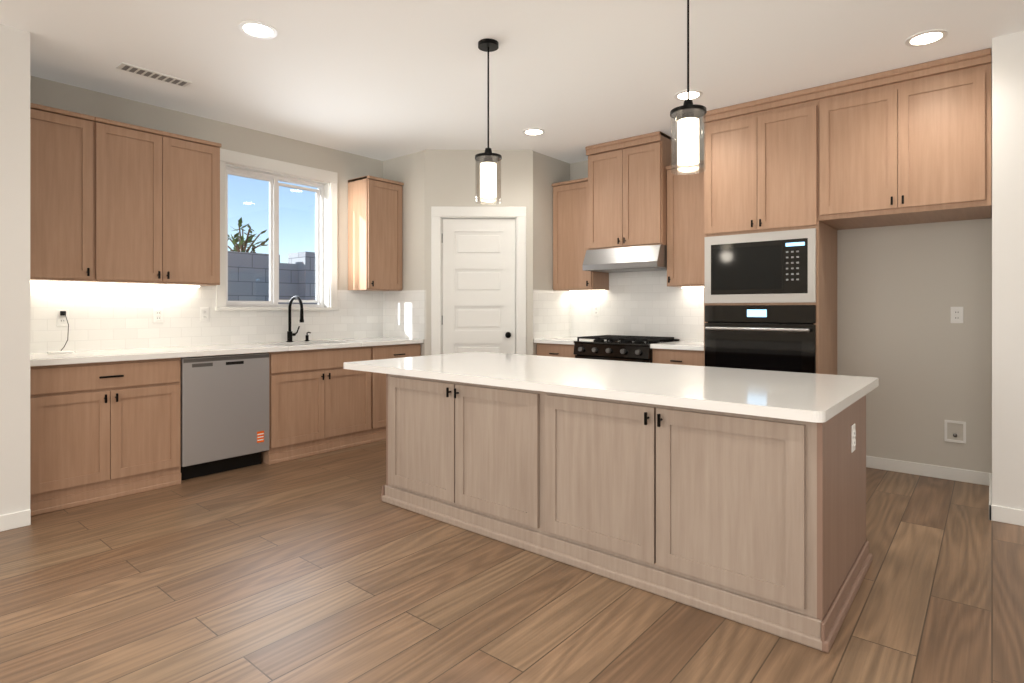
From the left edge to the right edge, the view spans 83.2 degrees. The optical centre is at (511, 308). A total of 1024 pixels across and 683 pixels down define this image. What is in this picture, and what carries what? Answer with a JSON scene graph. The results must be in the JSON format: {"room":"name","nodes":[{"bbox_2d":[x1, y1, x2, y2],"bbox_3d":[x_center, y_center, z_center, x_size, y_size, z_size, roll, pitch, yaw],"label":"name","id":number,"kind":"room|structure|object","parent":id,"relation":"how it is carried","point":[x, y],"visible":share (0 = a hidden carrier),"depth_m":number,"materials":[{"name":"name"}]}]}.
{"room":"kitchen","nodes":[
{"label":"kitchen","id":0,"kind":"room"},
{"bbox_2d":[0,24,29,514],"bbox_3d":[-3.059,-0.171,3.404,0.763,2.760,0.200,0,0,40],"label":"wall","id":1,"kind":"structure","parent":0,"point":[14,269],"depth_m":3.18,"materials":[{"name":"white paint"}]},
{"bbox_2d":[30,76,382,289],"bbox_3d":[-3.487,-0.171,3.603,0.150,2.760,9.480,0,0,40],"label":"wall","id":2,"kind":"structure","parent":0,"point":[346,166],"depth_m":4.83,"materials":[{"name":"grey paint"}]},
{"bbox_2d":[56,309,68,325],"bbox_3d":[-3.080,0.059,3.955,0.009,0.116,0.072,0,0,40],"label":"electrical outlet","id":3,"kind":"object","parent":2,"relation":"attached to","point":[61,320],"visible":0.96,"depth_m":3.95,"materials":[{"name":"white plastic"}]},
{"bbox_2d":[60,311,68,350],"bbox_3d":[-3.045,0.147,3.919,0.098,0.267,0.054,0,0,40],"label":"cable","id":4,"kind":"object","parent":3,"relation":"attached to","point":[62,312],"visible":1,"depth_m":3.93,"materials":[{"name":"black"}]},
{"bbox_2d":[30,103,109,282],"bbox_3d":[-3.006,-0.731,3.803,0.327,1.090,0.475,0,0,40],"label":"upper cabinet","id":5,"kind":"object","parent":2,"relation":"attached to","point":[70,151],"depth_m":3.73,"materials":[{"name":"brown wood"}]},
{"bbox_2d":[153,308,162,322],"bbox_3d":[-2.703,0.049,4.408,0.009,0.116,0.072,0,0,40],"label":"electrical outlet","id":6,"kind":"object","parent":2,"relation":"attached to","point":[157,315],"visible":1,"depth_m":4.41,"materials":[{"name":"white plastic"}]},
{"bbox_2d":[110,120,221,285],"bbox_3d":[-2.656,-0.731,4.224,0.327,1.090,0.884,0,0,40],"label":"upper cabinet","id":7,"kind":"object","parent":2,"relation":"attached to","point":[111,201],"depth_m":4.15,"materials":[{"name":"brown wood"}]},
{"bbox_2d":[30,281,199,286],"bbox_3d":[-2.860,-0.180,4.170,0.030,0.012,1.127,0,0,40],"label":"under-cabinet light","id":8,"kind":"object","parent":7,"relation":"attached to","point":[111,283],"visible":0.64,"depth_m":4.13,"materials":[{"name":"white plastic"}]},
{"bbox_2d":[200,307,208,321],"bbox_3d":[-2.486,0.044,4.670,0.009,0.116,0.072,0,0,40],"label":"electrical outlet","id":9,"kind":"object","parent":2,"relation":"attached to","point":[204,314],"visible":1,"depth_m":4.67,"materials":[{"name":"white plastic"}]},
{"bbox_2d":[30,283,382,352],"bbox_3d":[-2.317,0.054,4.886,0.008,0.481,3.027,0,0,40],"label":"backsplash","id":10,"kind":"structure","parent":2,"relation":"attached to","point":[108,317],"depth_m":4.46,"materials":[{"name":"tile"}]},
{"bbox_2d":[215,148,339,310],"bbox_3d":[-2.114,-0.656,5.219,0.185,1.340,1.160,0,0,40],"label":"window","id":11,"kind":"structure","parent":2,"relation":"in","point":[328,180],"depth_m":5.24,"materials":[{"name":"white"}]},
{"bbox_2d":[348,175,403,290],"bbox_3d":[-1.364,-0.731,5.778,0.327,1.090,0.428,0,0,40],"label":"upper cabinet","id":12,"kind":"object","parent":2,"relation":"attached to","point":[374,203],"depth_m":5.64,"materials":[{"name":"brown wood"}]},
{"bbox_2d":[383,150,424,355],"bbox_3d":[-1.054,-0.171,5.878,0.680,2.760,0.115,0,0,40],"label":"wall","id":13,"kind":"structure","parent":0,"point":[408,170],"depth_m":5.75,"materials":[{"name":"grey paint"}]},
{"bbox_2d":[383,290,424,338],"bbox_3d":[-1.092,0.054,5.830,0.667,0.481,0.008,0,0,40],"label":"backsplash","id":14,"kind":"structure","parent":13,"relation":"attached to","point":[403,314],"depth_m":5.82,"materials":[{"name":"tile"}]},
{"bbox_2d":[425,150,532,355],"bbox_3d":[-0.324,-0.171,5.683,1.055,2.760,0.115,0,0,-1],"label":"wall","id":15,"kind":"structure","parent":0,"point":[450,176],"depth_m":5.62,"materials":[{"name":"grey paint"}]},
{"bbox_2d":[442,219,514,353],"bbox_3d":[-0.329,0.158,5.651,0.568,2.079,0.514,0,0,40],"label":"pantry door","id":16,"kind":"structure","parent":15,"relation":"in","point":[478,285],"depth_m":5.65,"materials":[{"name":"white wood"}]},
{"bbox_2d":[431,206,525,354],"bbox_3d":[-0.325,0.106,5.673,0.922,2.205,0.135,0,0,-1],"label":"door frame","id":17,"kind":"structure","parent":15,"relation":"attached to","point":[440,213],"depth_m":5.61,"materials":[{"name":"white wood"}]},
{"bbox_2d":[0,440,1023,682],"bbox_3d":[0.006,1.239,0.711,9.300,0.060,9.500,0,0,40],"label":"floor","id":18,"kind":"structure","parent":0,"point":[329,567],"depth_m":2.38,"materials":[{"name":"brown wood"}]},
{"bbox_2d":[30,358,180,515],"bbox_3d":[-2.781,0.771,3.855,0.607,0.876,0.842,0,0,40],"label":"base cabinet","id":19,"kind":"object","parent":18,"relation":"on","point":[101,431],"depth_m":3.63,"materials":[{"name":"brown wood"}]},
{"bbox_2d":[30,337,423,366],"bbox_3d":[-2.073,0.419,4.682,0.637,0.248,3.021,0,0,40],"label":"countertop","id":20,"kind":"structure","parent":19,"relation":"on","point":[75,357],"depth_m":4.20,"materials":[{"name":"white stone"}]},
{"bbox_2d":[46,351,73,353],"bbox_3d":[-3.020,0.289,3.859,0.100,0.012,0.130,0,0,40],"label":"pad","id":21,"kind":"object","parent":20,"relation":"on","point":[54,352],"visible":1,"depth_m":3.84,"materials":[{"name":"white plastic"}]},
{"bbox_2d":[286,296,303,341],"bbox_3d":[-1.901,0.089,5.127,0.249,0.412,0.111,0,0,40],"label":"faucet","id":22,"kind":"object","parent":20,"relation":"on","point":[290,334],"visible":1,"depth_m":5.15,"materials":[{"name":"black metal"}]},
{"bbox_2d":[181,352,268,480],"bbox_3d":[-2.302,0.773,4.414,0.594,0.872,0.624,0,0,40],"label":"dishwasher","id":23,"kind":"object","parent":18,"relation":"on","point":[224,412],"visible":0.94,"depth_m":4.21,"materials":[{"name":"silver metal"}]},
{"bbox_2d":[261,367,381,464],"bbox_3d":[-1.780,0.889,5.058,0.607,0.640,1.025,0,0,40],"label":"base cabinet","id":24,"kind":"object","parent":18,"relation":"on","point":[313,410],"depth_m":4.81,"materials":[{"name":"brown wood"}]},
{"bbox_2d":[326,343,420,440],"bbox_3d":[-1.329,0.771,5.600,0.607,0.876,0.658,0,0,40],"label":"base cabinet","id":25,"kind":"object","parent":18,"relation":"on","point":[335,357],"depth_m":5.26,"materials":[{"name":"brown wood"}]},
{"bbox_2d":[537,343,576,357],"bbox_3d":[0.609,0.771,5.768,0.475,0.876,0.607,0,0,40],"label":"base cabinet","id":26,"kind":"object","parent":18,"relation":"on","point":[543,349],"depth_m":5.53,"materials":[{"name":"brown wood"}]},
{"bbox_2d":[573,335,678,362],"bbox_3d":[1.049,0.734,5.331,0.754,0.950,0.662,0,0,40],"label":"range","id":27,"kind":"object","parent":18,"relation":"on","point":[621,348],"visible":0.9,"depth_m":5.12,"materials":[{"name":"black metal"}]},
{"bbox_2d":[380,374,872,652],"bbox_3d":[0.441,0.804,3.190,2.525,0.809,0.991,0,0,40],"label":"kitchen island","id":28,"kind":"object","parent":18,"relation":"on","point":[758,522],"visible":0.96,"depth_m":2.48,"materials":[{"name":"brown wood"}]},
{"bbox_2d":[344,352,878,422],"bbox_3d":[0.390,0.379,3.441,2.898,0.040,1.310,0,0,40],"label":"island countertop","id":29,"kind":"structure","parent":28,"relation":"on","point":[812,397],"depth_m":2.90,"materials":[{"name":"white stone"}]},
{"bbox_2d":[851,423,855,452],"bbox_3d":[1.482,0.559,2.501,0.009,0.116,0.072,0,0,40],"label":"outlet","id":30,"kind":"object","parent":28,"relation":"attached to","point":[853,439],"visible":1,"depth_m":2.49,"materials":[{"name":"white plastic"}]},
{"bbox_2d":[652,349,703,365],"bbox_3d":[1.556,0.771,4.980,0.465,0.876,0.607,0,0,40],"label":"base cabinet","id":31,"kind":"object","parent":18,"relation":"on","point":[680,357],"depth_m":4.74,"materials":[{"name":"brown wood"}]},
{"bbox_2d":[534,337,703,350],"bbox_3d":[1.071,0.314,5.364,1.702,0.038,0.637,0,0,40],"label":"countertop","id":32,"kind":"structure","parent":31,"relation":"on","point":[688,345],"depth_m":4.93,"materials":[{"name":"white stone"}]},
{"bbox_2d":[704,99,836,374],"bbox_3d":[2.024,-0.131,4.537,0.819,2.680,0.690,0,0,40],"label":"tall cabinet","id":33,"kind":"object","parent":18,"relation":"on","point":[761,173],"visible":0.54,"depth_m":4.27,"materials":[{"name":"brown wood"}]},
{"bbox_2d":[705,305,815,372],"bbox_3d":[1.995,0.345,4.502,0.791,0.747,0.667,0,0,40],"label":"wall oven","id":34,"kind":"object","parent":33,"relation":"in","point":[771,337],"visible":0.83,"depth_m":4.26,"materials":[{"name":"black"}]},
{"bbox_2d":[705,228,815,302],"bbox_3d":[2.014,-0.306,4.525,0.791,0.520,0.606,0,0,40],"label":"microwave","id":35,"kind":"object","parent":33,"relation":"in","point":[773,267],"visible":1,"depth_m":4.27,"materials":[{"name":"black"}]},
{"bbox_2d":[0,0,1023,163],"bbox_3d":[0.006,-1.601,0.711,9.300,0.100,9.500,0,0,40],"label":"ceiling","id":36,"kind":"structure","parent":0,"point":[382,80],"depth_m":3.56,"materials":[{"name":"white paint"}]},
{"bbox_2d":[116,62,191,86],"bbox_3d":[-2.363,-1.546,3.820,0.120,0.009,0.410,0,0,40],"label":"ceiling vent","id":37,"kind":"object","parent":36,"relation":"in","point":[151,74],"visible":1,"depth_m":3.80,"materials":[{"name":"white metal"}]},
{"bbox_2d":[238,21,276,38],"bbox_3d":[-1.408,-1.547,3.201,0.200,0.008,0.200,0,0,40],"label":"recessed light","id":38,"kind":"object","parent":36,"relation":"in","point":[257,29],"visible":1,"depth_m":3.19,"materials":[{"name":"white plastic"}]},
{"bbox_2d":[475,38,501,204],"bbox_3d":[-0.138,-1.086,3.367,0.158,0.930,0.158,0,0,40],"label":"pendant light","id":39,"kind":"object","parent":36,"relation":"hanging from","point":[488,188],"visible":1,"depth_m":3.33,"materials":[{"name":"white glass"}]},
{"bbox_2d":[522,128,544,135],"bbox_3d":[0.191,-1.547,5.045,0.200,0.008,0.200,0,0,40],"label":"recessed light","id":40,"kind":"object","parent":36,"relation":"in","point":[533,131],"visible":1,"depth_m":5.03,"materials":[{"name":"white plastic"}]},
{"bbox_2d":[674,90,702,100],"bbox_3d":[1.278,-1.547,4.179,0.200,0.008,0.200,0,0,40],"label":"recessed light","id":41,"kind":"object","parent":36,"relation":"in","point":[693,95],"visible":0.85,"depth_m":4.17,"materials":[{"name":"white plastic"}]},
{"bbox_2d":[670,0,706,174],"bbox_3d":[0.792,-1.086,2.593,0.158,0.930,0.158,0,0,40],"label":"pendant light","id":42,"kind":"object","parent":36,"relation":"hanging from","point":[687,114],"visible":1,"depth_m":2.56,"materials":[{"name":"white glass"}]},
{"bbox_2d":[905,30,947,46],"bbox_3d":[2.367,-1.547,3.299,0.200,0.008,0.200,0,0,40],"label":"recessed light","id":43,"kind":"object","parent":36,"relation":"in","point":[924,38],"visible":1,"depth_m":3.29,"materials":[{"name":"white plastic"}]},
{"bbox_2d":[533,151,569,354],"bbox_3d":[0.358,-0.171,5.934,0.115,2.760,0.680,0,0,40],"label":"wall","id":44,"kind":"structure","parent":0,"point":[547,170],"depth_m":5.81,"materials":[{"name":"grey paint"}]},
{"bbox_2d":[533,290,569,338],"bbox_3d":[0.409,0.052,5.899,0.008,0.486,0.652,0,0,40],"label":"backsplash","id":45,"kind":"structure","parent":44,"relation":"attached to","point":[551,313],"depth_m":5.88,"materials":[{"name":"tile"}]},
{"bbox_2d":[570,82,991,472],"bbox_3d":[3.056,-0.171,4.228,9.110,2.760,0.150,0,0,40],"label":"wall","id":46,"kind":"structure","parent":0,"point":[902,290],"depth_m":4.20,"materials":[{"name":"grey paint"}]},
{"bbox_2d":[552,178,608,290],"bbox_3d":[0.698,-0.736,5.876,0.474,1.090,0.327,0,0,40],"label":"upper cabinet","id":47,"kind":"object","parent":46,"relation":"attached to","point":[570,198],"depth_m":5.76,"materials":[{"name":"brown wood"}]},
{"bbox_2d":[569,290,604,291],"bbox_3d":[0.776,-0.185,5.969,0.415,0.011,0.030,0,0,40],"label":"under-cabinet light","id":48,"kind":"object","parent":47,"relation":"attached to","point":[604,290],"depth_m":5.94,"materials":[{"name":"white plastic"}]},
{"bbox_2d":[593,305,598,316],"bbox_3d":[0.867,0.019,5.936,0.072,0.116,0.009,0,0,40],"label":"electrical outlet","id":49,"kind":"object","parent":46,"relation":"attached to","point":[595,310],"visible":1,"depth_m":5.93,"materials":[{"name":"white plastic"}]},
{"bbox_2d":[585,131,676,249],"bbox_3d":[1.133,-1.058,5.432,0.762,0.983,0.452,0,0,40],"label":"upper cabinet","id":50,"kind":"object","parent":46,"relation":"attached to","point":[627,192],"visible":0.96,"depth_m":5.25,"materials":[{"name":"brown wood"}]},
{"bbox_2d":[583,244,666,272],"bbox_3d":[1.119,-0.463,5.415,0.760,0.201,0.497,0,0,40],"label":"range hood","id":51,"kind":"object","parent":50,"relation":"attached to","point":[635,259],"visible":0.84,"depth_m":5.22,"materials":[{"name":"silver metal"}]},
{"bbox_2d":[570,270,703,341],"bbox_3d":[1.273,-0.035,5.609,1.706,0.661,0.008,0,0,40],"label":"backsplash","id":52,"kind":"structure","parent":46,"relation":"attached to","point":[646,303],"depth_m":5.62,"materials":[{"name":"tile"}]},
{"bbox_2d":[665,160,703,286],"bbox_3d":[1.646,-0.731,5.088,0.464,1.060,0.327,0,0,40],"label":"upper cabinet","id":53,"kind":"object","parent":46,"relation":"attached to","point":[685,230],"depth_m":5.00,"materials":[{"name":"brown wood"}]},
{"bbox_2d":[819,63,990,229],"bbox_3d":[2.699,-1.046,3.977,0.932,0.850,0.688,0,0,40],"label":"upper cabinet","id":54,"kind":"object","parent":46,"relation":"attached to","point":[916,151],"visible":1,"depth_m":3.72,"materials":[{"name":"brown wood"}]},
{"bbox_2d":[702,48,990,122],"bbox_3d":[2.384,-1.510,4.239,1.752,0.078,0.687,0,0,40],"label":"crown molding","id":55,"kind":"structure","parent":54,"relation":"attached to","point":[945,65],"depth_m":3.87,"materials":[{"name":"brown wood"}]},
{"bbox_2d":[866,456,986,484],"bbox_3d":[2.918,1.165,4.235,0.930,0.088,0.017,0,0,40],"label":"baseboard","id":56,"kind":"structure","parent":46,"relation":"attached to","point":[949,473],"depth_m":4.16,"materials":[{"name":"white"}]},
{"bbox_2d":[944,420,965,443],"bbox_3d":[3.120,0.864,4.063,0.120,0.150,0.022,0,0,40],"label":"outlet box","id":57,"kind":"object","parent":46,"relation":"attached to","point":[954,431],"visible":1,"depth_m":4.07,"materials":[{"name":"white plastic"}]},
{"bbox_2d":[951,307,962,322],"bbox_3d":[3.132,0.042,4.062,0.072,0.116,0.009,0,0,40],"label":"electrical outlet","id":58,"kind":"object","parent":46,"relation":"attached to","point":[956,314],"visible":1,"depth_m":4.06,"materials":[{"name":"white plastic"}]},
{"bbox_2d":[992,31,1023,509],"bbox_3d":[3.092,-0.171,3.561,0.200,2.760,0.830,0,0,40],"label":"wall","id":59,"kind":"structure","parent":0,"point":[1008,270],"depth_m":3.26,"materials":[{"name":"white paint"}]},
{"bbox_2d":[987,472,993,520],"bbox_3d":[2.996,1.165,3.612,0.014,0.088,0.814,0,0,40],"label":"baseboard","id":60,"kind":"structure","parent":59,"relation":"attached to","point":[989,475],"depth_m":3.43,"materials":[{"name":"white wood"}]},
{"label":"outside","id":61,"kind":"structure","parent":0,"visible":0},
{"bbox_3d":[-6.176,1.279,9.041,10.940,0.100,22.000,0,0,40],"label":"ground","id":62,"kind":"structure","parent":61,"visible":0},
{"bbox_2d":[228,217,268,252],"bbox_3d":[-4.512,-0.116,9.513,1.032,2.658,0.923,0,0,40],"label":"tree","id":63,"kind":"object","parent":62,"relation":"on","point":[240,239],"depth_m":9.49,"materials":[{"name":"green plant"}]},
{"bbox_2d":[228,251,317,303],"bbox_3d":[-3.284,0.179,7.936,1.800,2.100,16.000,0,0,40],"label":"blocks","id":64,"kind":"object","parent":62,"relation":"on","point":[260,284],"depth_m":8.47}
]}

